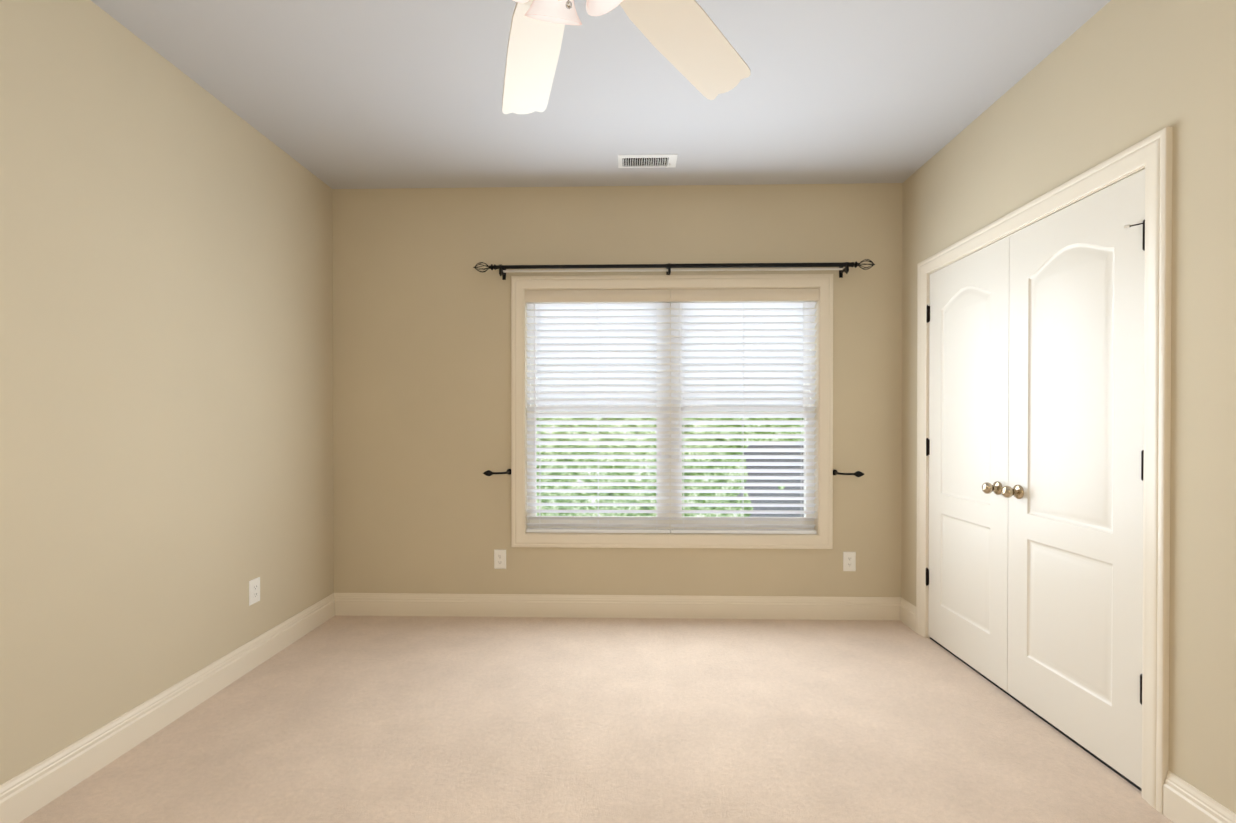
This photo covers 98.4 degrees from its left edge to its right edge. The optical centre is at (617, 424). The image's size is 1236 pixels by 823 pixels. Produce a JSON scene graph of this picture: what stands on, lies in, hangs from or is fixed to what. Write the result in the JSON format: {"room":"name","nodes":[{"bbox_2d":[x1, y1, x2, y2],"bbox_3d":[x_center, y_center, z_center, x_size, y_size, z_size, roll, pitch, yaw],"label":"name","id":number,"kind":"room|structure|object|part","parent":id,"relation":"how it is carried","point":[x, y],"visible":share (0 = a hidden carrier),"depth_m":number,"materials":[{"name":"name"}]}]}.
{"room":"empty bedroom","nodes":[
{"label":"empty bedroom","id":0,"kind":"room"},
{"bbox_2d":[0,0,333,784],"bbox_3d":[-1.949,-0.135,1.478,0.140,2.740,4.200,0,0,1],"label":"wall","id":1,"kind":"structure","parent":0,"point":[166,362],"depth_m":2.08,"materials":[{"name":"paint"}]},
{"bbox_2d":[0,593,334,822],"bbox_3d":[-1.870,1.165,1.484,0.018,0.140,3.920,0,0,1],"label":"baseboard","id":2,"kind":"structure","parent":1,"relation":"attached to","point":[32,790],"depth_m":2.06,"materials":[{"name":"beige paint"}]},
{"bbox_2d":[249,577,259,605],"bbox_3d":[-1.845,0.846,2.715,0.007,0.124,0.078,0,0,1],"label":"electrical outlet","id":3,"kind":"object","parent":1,"relation":"attached to","point":[254,590],"visible":1,"depth_m":2.71,"materials":[{"name":"white plastic"}]},
{"bbox_2d":[19,615,1173,822],"bbox_3d":[-0.070,1.286,1.440,3.900,0.100,4.200,0,0,1],"label":"floor","id":4,"kind":"structure","parent":0,"point":[390,719],"depth_m":2.10,"materials":[{"name":"carpet"}]},
{"bbox_2d":[91,0,1110,188],"bbox_3d":[-0.070,-1.554,1.423,3.900,0.100,4.200,0,0,1],"label":"ceiling","id":5,"kind":"structure","parent":0,"point":[361,94],"depth_m":2.37,"materials":[{"name":"grey paint"}]},
{"bbox_2d":[502,0,750,113],"bbox_3d":[-0.131,-1.157,1.019,1.450,0.690,1.465,0,0,1],"label":"ceiling fan","id":6,"kind":"object","parent":5,"relation":"hanging from","point":[690,43],"visible":1,"depth_m":1.42,"materials":[{"name":"beige"}]},
{"bbox_2d":[618,154,677,167],"bbox_3d":[0.172,-1.506,3.058,0.335,0.016,0.150,0,0,1],"label":"ceiling vent","id":7,"kind":"object","parent":5,"relation":"in","point":[650,161],"visible":0.98,"depth_m":3.05,"materials":[{"name":"white metal"}]},
{"bbox_2d":[332,183,902,596],"bbox_3d":[-0.020,-0.147,3.461,3.620,2.740,0.140,0,0,1],"label":"wall","id":8,"kind":"structure","parent":0,"point":[421,379],"depth_m":3.40,"materials":[{"name":"paint"}]},
{"bbox_2d":[483,469,510,475],"bbox_3d":[-0.754,0.299,3.354,0.163,0.039,0.114,0,0,1],"label":"curtain holdback","id":9,"kind":"object","parent":8,"relation":"attached to","point":[490,473],"visible":0.98,"depth_m":3.30,"materials":[{"name":"black metal"}]},
{"bbox_2d":[494,550,505,568],"bbox_3d":[-0.750,0.860,3.411,0.078,0.124,0.007,0,0,1],"label":"electrical outlet","id":10,"kind":"object","parent":8,"relation":"attached to","point":[499,559],"visible":1,"depth_m":3.41,"materials":[{"name":"white plastic"}]},
{"bbox_2d":[334,593,900,619],"bbox_3d":[-0.022,1.154,3.390,3.620,0.140,0.018,0,0,1],"label":"baseboard","id":11,"kind":"structure","parent":8,"relation":"attached to","point":[634,606],"depth_m":3.38,"materials":[{"name":"beige paint"}]},
{"bbox_2d":[511,274,832,548],"bbox_3d":[0.341,-0.085,3.433,2.027,1.726,0.140,0,0,1],"label":"window","id":12,"kind":"structure","parent":8,"relation":"in","point":[669,498],"depth_m":3.42,"materials":[{"name":"white plastic"}]},
{"bbox_2d":[525,289,670,302],"bbox_3d":[-0.124,-0.822,3.421,0.926,0.076,0.071,0,0,1],"label":"blind valance","id":13,"kind":"object","parent":12,"relation":"attached to","point":[656,295],"visible":0.98,"depth_m":3.39,"materials":[{"name":"beige"}]},
{"bbox_2d":[534,303,534,461],"bbox_3d":[-0.530,-0.272,3.413,0.010,1.021,0.010,0,0,-14],"label":"blind cord","id":14,"kind":"object","parent":13,"relation":"hanging from","point":[534,389],"depth_m":3.41,"materials":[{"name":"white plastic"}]},
{"bbox_2d":[671,288,818,301],"bbox_3d":[0.804,-0.822,3.398,0.928,0.076,0.071,0,0,1],"label":"blind valance","id":15,"kind":"object","parent":12,"relation":"attached to","point":[693,295],"visible":0.93,"depth_m":3.37,"materials":[{"name":"beige"}]},
{"bbox_2d":[679,302,680,462],"bbox_3d":[0.397,-0.272,3.390,0.010,1.021,0.010,0,0,-14],"label":"blind cord","id":16,"kind":"object","parent":15,"relation":"hanging from","point":[679,302],"depth_m":3.39,"materials":[{"name":"white plastic"}]},
{"bbox_2d":[805,363,807,473],"bbox_3d":[1.198,-0.237,3.371,0.023,1.091,0.011,0,0,1],"label":"blind cord","id":17,"kind":"object","parent":15,"relation":"hanging from","point":[805,403],"depth_m":3.37,"materials":[{"name":"white plastic"}]},
{"bbox_2d":[473,259,874,279],"bbox_3d":[0.341,-0.968,3.316,2.472,0.087,0.123,0,0,1],"label":"curtain rod","id":18,"kind":"object","parent":8,"relation":"attached to","point":[503,271],"visible":1,"depth_m":3.29,"materials":[{"name":"black metal"}]},
{"bbox_2d":[833,469,863,476],"bbox_3d":[1.431,0.299,3.301,0.163,0.039,0.114,0,0,1],"label":"curtain holdback","id":19,"kind":"object","parent":8,"relation":"attached to","point":[856,474],"visible":1,"depth_m":3.25,"materials":[{"name":"black metal"}]},
{"bbox_2d":[843,552,855,570],"bbox_3d":[1.464,0.860,3.357,0.078,0.124,0.007,0,0,1],"label":"electrical outlet","id":20,"kind":"object","parent":8,"relation":"attached to","point":[849,561],"visible":1,"depth_m":3.36,"materials":[{"name":"white plastic"}]},
{"bbox_2d":[901,0,1235,813],"bbox_3d":[1.810,-0.134,1.386,0.140,2.740,4.200,0,0,1],"label":"wall","id":21,"kind":"structure","parent":0,"point":[1111,78],"depth_m":1.66,"materials":[{"name":"paint"}]},
{"bbox_2d":[900,597,915,631],"bbox_3d":[1.776,1.155,3.251,0.018,0.140,0.208,0,0,1],"label":"baseboard","id":22,"kind":"structure","parent":21,"relation":"attached to","point":[907,613],"depth_m":3.25,"materials":[{"name":"beige paint"}]},
{"bbox_2d":[928,236,1008,691],"bbox_3d":[1.794,0.176,2.731,0.035,2.067,0.638,0,0,1],"label":"closet door leaf","id":23,"kind":"structure","parent":21,"relation":"in","point":[969,445],"depth_m":2.68,"materials":[{"name":"beige paint"}]},
{"bbox_2d":[926,219,1144,704],"bbox_3d":[1.754,0.121,2.411,0.030,1.609,1.302,0,0,1],"label":"closet door hinges","id":24,"kind":"object","parent":21,"relation":"attached to","point":[928,440],"visible":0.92,"depth_m":1.77,"materials":[{"name":"brown metal"}]},
{"bbox_2d":[916,127,1172,813],"bbox_3d":[1.834,0.176,2.410,0.140,2.107,1.324,0,0,1],"label":"door frame","id":25,"kind":"structure","parent":21,"relation":"attached to","point":[1083,197],"depth_m":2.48,"materials":[{"name":"beige paint"}]},
{"bbox_3d":[1.792,1.221,2.417,0.026,0.017,1.284,0,0,1],"label":"gap under the closet door jamb","id":26,"kind":"part","parent":25,"relation":"part of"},
{"bbox_2d":[982,169,1144,787],"bbox_3d":[1.746,0.180,2.140,0.103,2.067,0.738,0,0,1],"label":"closet door leaf","id":27,"kind":"structure","parent":21,"relation":"in","point":[1076,430],"depth_m":2.03,"materials":[{"name":"beige paint"}]},
{"bbox_3d":[1.735,0.294,2.413,0.068,0.063,0.195,0,0,1],"label":"closet door knobs","id":28,"kind":"part","parent":27,"relation":"part of","materials":[{"name":"metal"}]},
{"bbox_2d":[1163,771,1235,822],"bbox_3d":[1.710,1.171,0.562,0.018,0.140,2.252,0,0,1],"label":"baseboard","id":29,"kind":"structure","parent":21,"relation":"attached to","point":[1184,801],"depth_m":1.61,"materials":[{"name":"beige paint"}]},
{"label":"outside","id":30,"kind":"structure","parent":0,"visible":0},
{"bbox_2d":[536,308,803,516],"bbox_3d":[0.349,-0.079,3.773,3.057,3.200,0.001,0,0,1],"label":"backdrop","id":31,"kind":"structure","parent":30,"point":[654,473],"depth_m":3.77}
]}

